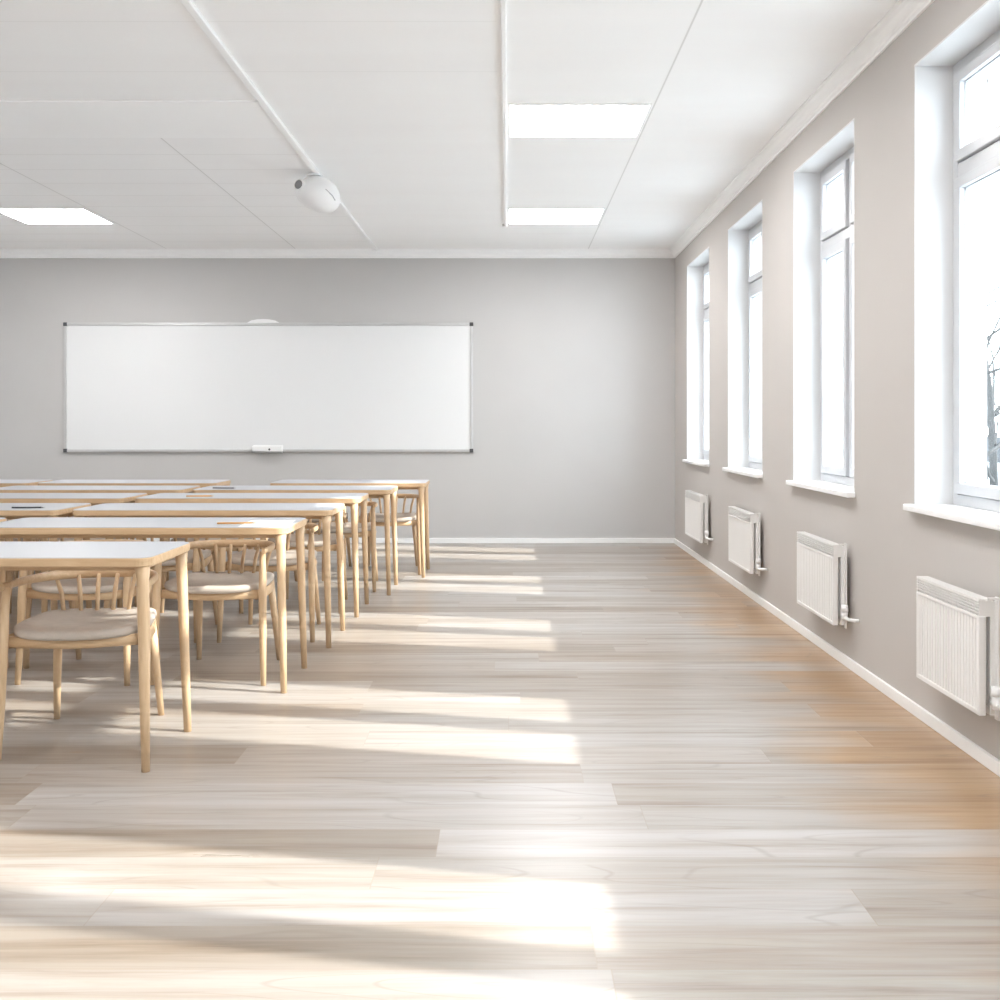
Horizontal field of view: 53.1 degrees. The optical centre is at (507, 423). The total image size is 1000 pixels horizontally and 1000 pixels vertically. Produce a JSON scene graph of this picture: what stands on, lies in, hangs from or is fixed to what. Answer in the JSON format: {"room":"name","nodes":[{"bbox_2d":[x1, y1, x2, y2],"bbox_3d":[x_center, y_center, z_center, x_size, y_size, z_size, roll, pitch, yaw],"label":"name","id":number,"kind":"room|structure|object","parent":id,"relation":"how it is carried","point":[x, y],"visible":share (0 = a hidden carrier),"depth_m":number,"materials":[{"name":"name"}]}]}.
{"room":"classroom","nodes":[
{"label":"classroom","id":0,"kind":"room"},
{"bbox_2d":[0,258,674,537],"bbox_3d":[-1.958,-0.278,10.230,7.884,2.955,0.300,0,0,0],"label":"wall","id":1,"kind":"structure","parent":0,"point":[574,358],"depth_m":10.08,"materials":[{"name":"grey paint"}]},
{"bbox_2d":[63,319,472,452],"bbox_3d":[-2.409,-0.383,10.036,4.121,1.345,0.089,0,0,0],"label":"whiteboard","id":2,"kind":"object","parent":1,"relation":"attached to","point":[258,385],"visible":1,"depth_m":10.06,"materials":[{"name":"plastic"}]},
{"bbox_2d":[252,445,282,452],"bbox_3d":[-2.410,0.251,10.021,0.300,0.078,0.059,0,0,0],"label":"marker tray","id":3,"kind":"object","parent":2,"relation":"on","point":[255,448],"depth_m":10.00,"materials":[{"name":"plastic"}]},
{"bbox_2d":[0,249,673,257],"bbox_3d":[-1.958,-1.713,10.046,7.284,0.084,0.068,0,0,0],"label":"trim","id":4,"kind":"structure","parent":1,"relation":"attached to","point":[4,253],"depth_m":10.04,"materials":[{"name":"white paint"}]},
{"bbox_2d":[128,538,673,542],"bbox_3d":[-1.965,1.175,10.073,7.270,0.050,0.014,0,0,0],"label":"baseboard","id":5,"kind":"structure","parent":1,"relation":"attached to","point":[378,540],"depth_m":10.06,"materials":[{"name":"white paint"}]},
{"bbox_2d":[0,0,897,248],"bbox_3d":[-1.958,-1.855,3.540,7.884,0.200,13.680,0,0,0],"label":"ceiling","id":6,"kind":"structure","parent":0,"point":[397,104],"depth_m":5.51,"materials":[{"name":"white paint"}]},
{"bbox_2d":[0,208,113,223],"bbox_3d":[-3.820,-1.750,8.425,0.760,0.010,0.610,0,0,0],"label":"recessed light","id":7,"kind":"object","parent":6,"relation":"in","point":[25,215],"visible":1,"depth_m":8.40,"materials":[{"name":"white paint"}]},
{"bbox_2d":[0,100,285,137],"bbox_3d":[-3.440,-1.751,5.765,4.180,0.008,0.690,0,0,0],"label":"ceiling panel","id":8,"kind":"object","parent":6,"relation":"attached to","point":[18,118],"depth_m":5.72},
{"bbox_2d":[179,0,377,250],"bbox_3d":[-1.329,-1.740,3.505,0.052,0.030,13.010,0,0,0],"label":"trim","id":9,"kind":"structure","parent":6,"relation":"attached to","point":[190,7],"depth_m":5.19,"materials":[{"name":"white paint"}]},
{"bbox_2d":[294,173,339,212],"bbox_3d":[-1.321,-1.603,6.960,0.304,0.261,0.302,0,0,0],"label":"ceiling projector","id":10,"kind":"object","parent":6,"relation":"hanging from","point":[317,193],"visible":1,"depth_m":6.85,"materials":[{"name":"white paint"}]},
{"bbox_2d":[500,0,507,227],"bbox_3d":[-0.024,-1.743,2.915,0.048,0.024,11.830,0,0,0],"label":"trim","id":11,"kind":"structure","parent":6,"relation":"attached to","point":[502,2],"depth_m":5.36,"materials":[{"name":"white paint"}]},
{"bbox_2d":[508,208,604,223],"bbox_3d":[0.396,-1.750,8.425,0.785,0.010,0.610,0,0,0],"label":"recessed light","id":12,"kind":"object","parent":6,"relation":"in","point":[515,215],"visible":1,"depth_m":8.38,"materials":[{"name":"white paint"}]},
{"bbox_2d":[508,103,651,136],"bbox_3d":[0.396,-1.750,5.780,0.785,0.010,0.620,0,0,0],"label":"recessed light","id":13,"kind":"object","parent":6,"relation":"in","point":[525,119],"visible":1,"depth_m":5.74,"materials":[{"name":"white paint"}]},
{"bbox_2d":[0,543,999,999],"bbox_3d":[-2.098,1.300,3.540,7.604,0.200,13.680,0,0,0],"label":"floor","id":14,"kind":"structure","parent":0,"point":[520,771],"depth_m":3.16,"materials":[{"name":"brown wood"}]},
{"bbox_2d":[0,517,8,667],"bbox_3d":[-3.155,0.830,4.690,1.400,0.741,0.480,0,0,0],"label":"table","id":15,"kind":"object","parent":14,"relation":"on","point":[2,573],"visible":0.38,"depth_m":4.89,"materials":[{"name":"brown wood"}]},
{"bbox_2d":[8,519,40,613],"bbox_3d":[-3.405,0.888,6.596,0.538,0.628,0.527,0,0,3],"label":"armchair","id":16,"kind":"object","parent":14,"relation":"on","point":[9,539],"visible":0.02,"depth_m":6.34,"materials":[{"name":"brown wood"}]},
{"bbox_2d":[0,480,52,486],"bbox_3d":[-4.455,0.830,8.040,1.400,0.741,0.480,0,0,0],"label":"table","id":17,"kind":"object","parent":14,"relation":"on","point":[3,483],"visible":0.16,"depth_m":7.88,"materials":[{"name":"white laminate"}]},
{"bbox_2d":[5,538,71,612],"bbox_3d":[-2.805,0.888,5.746,0.538,0.628,0.527,0,0,0],"label":"armchair","id":18,"kind":"object","parent":14,"relation":"on","point":[44,602],"visible":0.03,"depth_m":5.52,"materials":[{"name":"brown wood"}]},
{"bbox_2d":[0,503,91,609],"bbox_3d":[-3.115,0.830,5.590,1.400,0.741,0.480,0,0,0],"label":"table","id":19,"kind":"object","parent":14,"relation":"on","point":[51,509],"visible":0.44,"depth_m":5.43,"materials":[{"name":"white laminate"}]},
{"bbox_2d":[12,507,44,507],"bbox_3d":[-2.619,0.456,5.460,0.173,0.009,0.009,0,0,-6],"label":"pen","id":20,"kind":"object","parent":19,"relation":"on","point":[12,507],"visible":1,"depth_m":5.46,"materials":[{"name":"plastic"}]},
{"bbox_2d":[0,493,146,607],"bbox_3d":[-3.095,0.830,6.440,1.400,0.741,0.480,0,0,0],"label":"table","id":21,"kind":"object","parent":14,"relation":"on","point":[92,498],"visible":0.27,"depth_m":6.26,"materials":[{"name":"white laminate"}]},
{"bbox_2d":[31,515,125,607],"bbox_3d":[-2.785,0.888,6.596,0.538,0.628,0.527,0,0,0],"label":"armchair","id":22,"kind":"object","parent":14,"relation":"on","point":[34,539],"visible":0.04,"depth_m":6.53,"materials":[{"name":"brown wood"}]},
{"bbox_2d":[0,569,163,759],"bbox_3d":[-1.601,0.888,3.851,0.538,0.628,0.527,0,0,-7],"label":"armchair","id":23,"kind":"object","parent":14,"relation":"on","point":[80,627],"visible":0.83,"depth_m":3.77,"materials":[{"name":"beige wood"}]},
{"bbox_2d":[14,539,160,685],"bbox_3d":[-1.995,0.888,4.846,0.538,0.628,0.527,0,0,2],"label":"armchair","id":24,"kind":"object","parent":14,"relation":"on","point":[48,590],"visible":0.32,"depth_m":4.61,"materials":[{"name":"brown wood"}]},
{"bbox_2d":[0,541,191,772],"bbox_3d":[-1.935,0.830,3.680,1.400,0.741,0.480,0,0,0],"label":"table","id":25,"kind":"object","parent":14,"relation":"on","point":[137,556],"visible":1,"depth_m":3.52,"materials":[{"name":"brown wood"}]},
{"bbox_2d":[0,486,200,578],"bbox_3d":[-2.990,0.830,7.240,1.400,0.741,0.480,0,0,0],"label":"table","id":26,"kind":"object","parent":14,"relation":"on","point":[149,490],"visible":0.37,"depth_m":7.02,"materials":[{"name":"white laminate"}]},
{"bbox_2d":[38,480,230,572],"bbox_3d":[-2.985,0.830,8.040,1.400,0.741,0.480,0,0,0],"label":"table","id":27,"kind":"object","parent":14,"relation":"on","point":[202,483],"visible":0.46,"depth_m":7.86,"materials":[{"name":"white laminate"}]},
{"bbox_2d":[130,538,169,580],"bbox_3d":[-2.680,0.888,7.396,0.538,0.628,0.527,0,0,2],"label":"armchair","id":28,"kind":"object","parent":14,"relation":"on","point":[167,575],"visible":0.02,"depth_m":7.14,"materials":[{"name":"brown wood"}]},
{"bbox_2d":[0,517,306,693],"bbox_3d":[-1.685,0.830,4.690,1.400,0.741,0.480,0,0,0],"label":"table","id":29,"kind":"object","parent":14,"relation":"on","point":[29,528],"visible":0.94,"depth_m":4.53,"materials":[{"name":"brown wood"}]},
{"bbox_2d":[238,520,294,526],"bbox_3d":[-1.110,0.459,4.620,0.210,0.002,0.297,0,0,-3],"label":"paper sheet","id":30,"kind":"object","parent":29,"relation":"on","point":[258,523],"visible":1,"depth_m":4.60,"materials":[{"name":"white paper"}]},
{"bbox_2d":[217,522,254,523],"bbox_3d":[-1.248,0.456,4.600,0.173,0.009,0.010,0,0,-7],"label":"pencil","id":31,"kind":"object","parent":30,"relation":"on","point":[217,522],"visible":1,"depth_m":4.60,"materials":[{"name":"paint"}]},
{"bbox_2d":[104,538,217,642],"bbox_3d":[-1.954,0.888,5.746,0.538,0.628,0.527,0,0,2],"label":"armchair","id":32,"kind":"object","parent":14,"relation":"on","point":[193,561],"visible":0.22,"depth_m":5.51,"materials":[{"name":"brown wood"}]},
{"bbox_2d":[72,503,344,647],"bbox_3d":[-1.645,0.830,5.590,1.400,0.741,0.480,0,0,0],"label":"table","id":33,"kind":"object","parent":14,"relation":"on","point":[323,511],"visible":0.77,"depth_m":5.38,"materials":[{"name":"white laminate"}]},
{"bbox_2d":[160,538,257,613],"bbox_3d":[-1.935,0.888,6.596,0.538,0.628,0.527,0,0,3],"label":"armchair","id":34,"kind":"object","parent":14,"relation":"on","point":[163,574],"visible":0.1,"depth_m":6.36,"materials":[{"name":"brown wood"}]},
{"bbox_2d":[150,539,278,685],"bbox_3d":[-1.375,0.888,4.846,0.538,0.628,0.527,0,0,1],"label":"armchair","id":35,"kind":"object","parent":14,"relation":"on","point":[204,585],"visible":0.84,"depth_m":4.72,"materials":[{"name":"brown wood"}]},
{"bbox_2d":[134,493,368,616],"bbox_3d":[-1.625,0.830,6.440,1.400,0.741,0.480,0,0,0],"label":"table","id":36,"kind":"object","parent":14,"relation":"on","point":[351,500],"visible":0.79,"depth_m":6.22,"materials":[{"name":"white laminate"}]},
{"bbox_2d":[186,495,212,496],"bbox_3d":[-1.948,0.456,6.330,0.173,0.009,0.009,0,0,-5],"label":"pencil","id":37,"kind":"object","parent":36,"relation":"on","point":[186,495],"visible":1,"depth_m":6.33,"materials":[{"name":"paint"}]},
{"bbox_2d":[214,531,297,580],"bbox_3d":[-1.829,0.888,7.396,0.538,0.628,0.527,0,0,2],"label":"armchair","id":38,"kind":"object","parent":14,"relation":"on","point":[295,572],"visible":0.02,"depth_m":7.61,"materials":[{"name":"brown wood"}]},
{"bbox_2d":[217,523,320,642],"bbox_3d":[-1.335,0.888,5.746,0.538,0.628,0.527,0,0,-1],"label":"armchair","id":39,"kind":"object","parent":14,"relation":"on","point":[310,552],"visible":0.48,"depth_m":5.51,"materials":[{"name":"brown wood"}]},
{"bbox_2d":[192,486,397,594],"bbox_3d":[-1.520,0.830,7.240,1.400,0.741,0.480,0,0,0],"label":"table","id":40,"kind":"object","parent":14,"relation":"on","point":[387,492],"visible":0.58,"depth_m":7.02,"materials":[{"name":"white wood"}]},
{"bbox_2d":[213,487,234,488],"bbox_3d":[-2.018,0.456,7.120,0.173,0.009,0.009,0,0,6],"label":"pen","id":41,"kind":"object","parent":40,"relation":"on","point":[213,487],"visible":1,"depth_m":7.12,"materials":[{"name":"plastic"}]},
{"bbox_2d":[258,511,347,612],"bbox_3d":[-1.315,0.888,6.596,0.538,0.628,0.527,0,0,1],"label":"armchair","id":42,"kind":"object","parent":14,"relation":"on","point":[318,538],"visible":0.31,"depth_m":6.56,"materials":[{"name":"brown wood"}]},
{"bbox_2d":[308,513,351,565],"bbox_3d":[-1.545,0.888,8.196,0.538,0.628,0.527,0,0,2],"label":"armchair","id":43,"kind":"object","parent":14,"relation":"on","point":[346,540],"visible":0.06,"depth_m":8.20,"materials":[{"name":"brown wood"}]},
{"bbox_2d":[304,501,377,591],"bbox_3d":[-1.210,0.888,7.396,0.538,0.628,0.527,0,0,0],"label":"armchair","id":44,"kind":"object","parent":14,"relation":"on","point":[371,526],"visible":0.5,"depth_m":7.17,"materials":[{"name":"brown wood"}]},
{"bbox_2d":[270,480,429,577],"bbox_3d":[-1.255,0.830,8.040,1.220,0.741,0.480,0,0,0],"label":"table","id":45,"kind":"object","parent":14,"relation":"on","point":[422,486],"visible":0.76,"depth_m":7.82,"materials":[{"name":"brown wood"}]},
{"bbox_2d":[358,494,420,574],"bbox_3d":[-0.965,0.888,8.196,0.538,0.628,0.527,0,0,-2],"label":"armchair","id":46,"kind":"object","parent":14,"relation":"on","point":[411,518],"visible":0.5,"depth_m":8.14,"materials":[{"name":"brown wood"}]},
{"bbox_2d":[675,0,999,759],"bbox_3d":[1.834,-0.177,3.540,0.300,3.155,13.080,0,0,0],"label":"wall","id":47,"kind":"structure","parent":0,"point":[889,546],"depth_m":4.71,"materials":[{"name":"beige paint"}]},
{"bbox_2d":[682,247,708,466],"bbox_3d":[1.835,-0.563,8.890,0.387,1.850,1.072,0,0,0],"label":"window","id":48,"kind":"structure","parent":47,"relation":"in","point":[698,269],"depth_m":9.40,"materials":[{"name":"white paint"}]},
{"bbox_2d":[685,490,713,544],"bbox_3d":[1.641,0.794,8.601,0.089,0.416,0.830,0,0,0],"label":"radiator","id":49,"kind":"object","parent":47,"relation":"attached to","point":[696,504],"visible":1,"depth_m":8.48,"materials":[{"name":"white metal"}]},
{"bbox_2d":[685,490,704,502],"bbox_3d":[1.619,0.624,8.660,0.043,0.060,0.708,0,0,0],"label":"grille","id":50,"kind":"object","parent":49,"relation":"attached to","point":[691,496],"depth_m":8.61,"materials":[{"name":"white metal"}]},
{"bbox_2d":[722,200,762,477],"bbox_3d":[1.835,-0.563,7.135,0.387,1.850,1.072,0,0,0],"label":"window","id":51,"kind":"structure","parent":47,"relation":"in","point":[745,236],"depth_m":7.65,"materials":[{"name":"white paint"}]},
{"bbox_2d":[728,506,767,575],"bbox_3d":[1.641,0.794,6.861,0.089,0.416,0.770,0,0,0],"label":"radiator","id":52,"kind":"object","parent":47,"relation":"attached to","point":[743,525],"visible":1,"depth_m":6.76,"materials":[{"name":"white metal"}]},
{"bbox_2d":[728,506,756,522],"bbox_3d":[1.619,0.624,6.920,0.043,0.060,0.648,0,0,0],"label":"grille","id":53,"kind":"object","parent":52,"relation":"attached to","point":[737,514],"depth_m":6.87,"materials":[{"name":"white metal"}]},
{"bbox_2d":[669,0,934,257],"bbox_3d":[1.650,-1.713,3.540,0.068,0.084,13.080,0,0,0],"label":"trim","id":54,"kind":"structure","parent":47,"relation":"attached to","point":[903,13],"depth_m":5.28,"materials":[{"name":"white paint"}]},
{"bbox_2d":[786,119,854,497],"bbox_3d":[1.835,-0.563,5.380,0.387,1.850,1.072,0,0,0],"label":"window","id":55,"kind":"structure","parent":47,"relation":"in","point":[823,185],"depth_m":5.89,"materials":[{"name":"white paint"}]},
{"bbox_2d":[797,531,858,628],"bbox_3d":[1.641,0.794,5.161,0.089,0.416,0.740,0,0,0],"label":"radiator","id":56,"kind":"object","parent":47,"relation":"attached to","point":[821,562],"visible":1,"depth_m":5.07,"materials":[{"name":"white metal"}]},
{"bbox_2d":[797,531,841,556],"bbox_3d":[1.619,0.624,5.220,0.043,0.060,0.618,0,0,0],"label":"grille","id":57,"kind":"object","parent":56,"relation":"attached to","point":[814,544],"depth_m":5.16,"materials":[{"name":"white metal"}]},
{"bbox_2d":[674,538,999,776],"bbox_3d":[1.677,1.175,3.540,0.014,0.050,13.080,0,0,0],"label":"baseboard","id":58,"kind":"structure","parent":47,"relation":"attached to","point":[985,758],"depth_m":4.55,"materials":[{"name":"white paint"}]},
{"bbox_2d":[903,0,999,530],"bbox_3d":[1.835,-0.563,3.625,0.387,1.850,1.072,0,0,0],"label":"window","id":59,"kind":"structure","parent":47,"relation":"in","point":[955,155],"depth_m":4.13,"materials":[{"name":"white paint"}]},
{"bbox_2d":[916,576,999,720],"bbox_3d":[1.641,0.794,3.591,0.089,0.416,0.640,0,0,0],"label":"radiator","id":60,"kind":"object","parent":47,"relation":"attached to","point":[958,629],"visible":1,"depth_m":3.55,"materials":[{"name":"white metal"}]},
{"bbox_2d":[917,576,991,616],"bbox_3d":[1.619,0.624,3.650,0.043,0.060,0.518,0,0,0],"label":"grille","id":61,"kind":"object","parent":60,"relation":"attached to","point":[966,603],"depth_m":3.59,"materials":[{"name":"white metal"}]},
{"label":"outside","id":62,"kind":"structure","parent":0,"visible":0},
{"bbox_2d":[987,462,999,485],"bbox_3d":[70.992,2.000,50.000,138.016,0.200,220.000,0,0,0],"label":"ground","id":63,"kind":"structure","parent":62,"point":[988,462],"depth_m":36.54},
{"bbox_2d":[987,435,999,462],"bbox_3d":[24.150,1.235,49.000,0.420,1.330,82.000,0,0,0],"label":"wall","id":64,"kind":"structure","parent":63,"relation":"on","point":[998,436],"depth_m":49.03,"materials":[{"name":"white"}]},
{"bbox_2d":[987,197,999,485],"bbox_3d":[10.523,-3.102,22.222,7.395,10.112,6.612,0,0,-4],"label":"bare tree","id":65,"kind":"object","parent":63,"relation":"on","point":[992,469],"visible":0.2,"depth_m":22.15,"materials":[{"name":"grey plant"}]},
{"bbox_2d":[987,70,999,456],"bbox_3d":[6.400,-1.977,14.022,5.535,7.856,4.915,0,0,-35],"label":"bare tree","id":66,"kind":"object","parent":63,"relation":"on","point":[997,447],"visible":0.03,"depth_m":12.72,"materials":[{"name":"grey plant"}]},
{"bbox_2d":[987,117,999,479],"bbox_3d":[15.809,-4.106,34.477,7.200,12.133,6.637,0,0,-40],"label":"bare tree","id":67,"kind":"object","parent":63,"relation":"on","point":[996,410],"visible":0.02,"depth_m":33.55,"materials":[{"name":"grey plant"}]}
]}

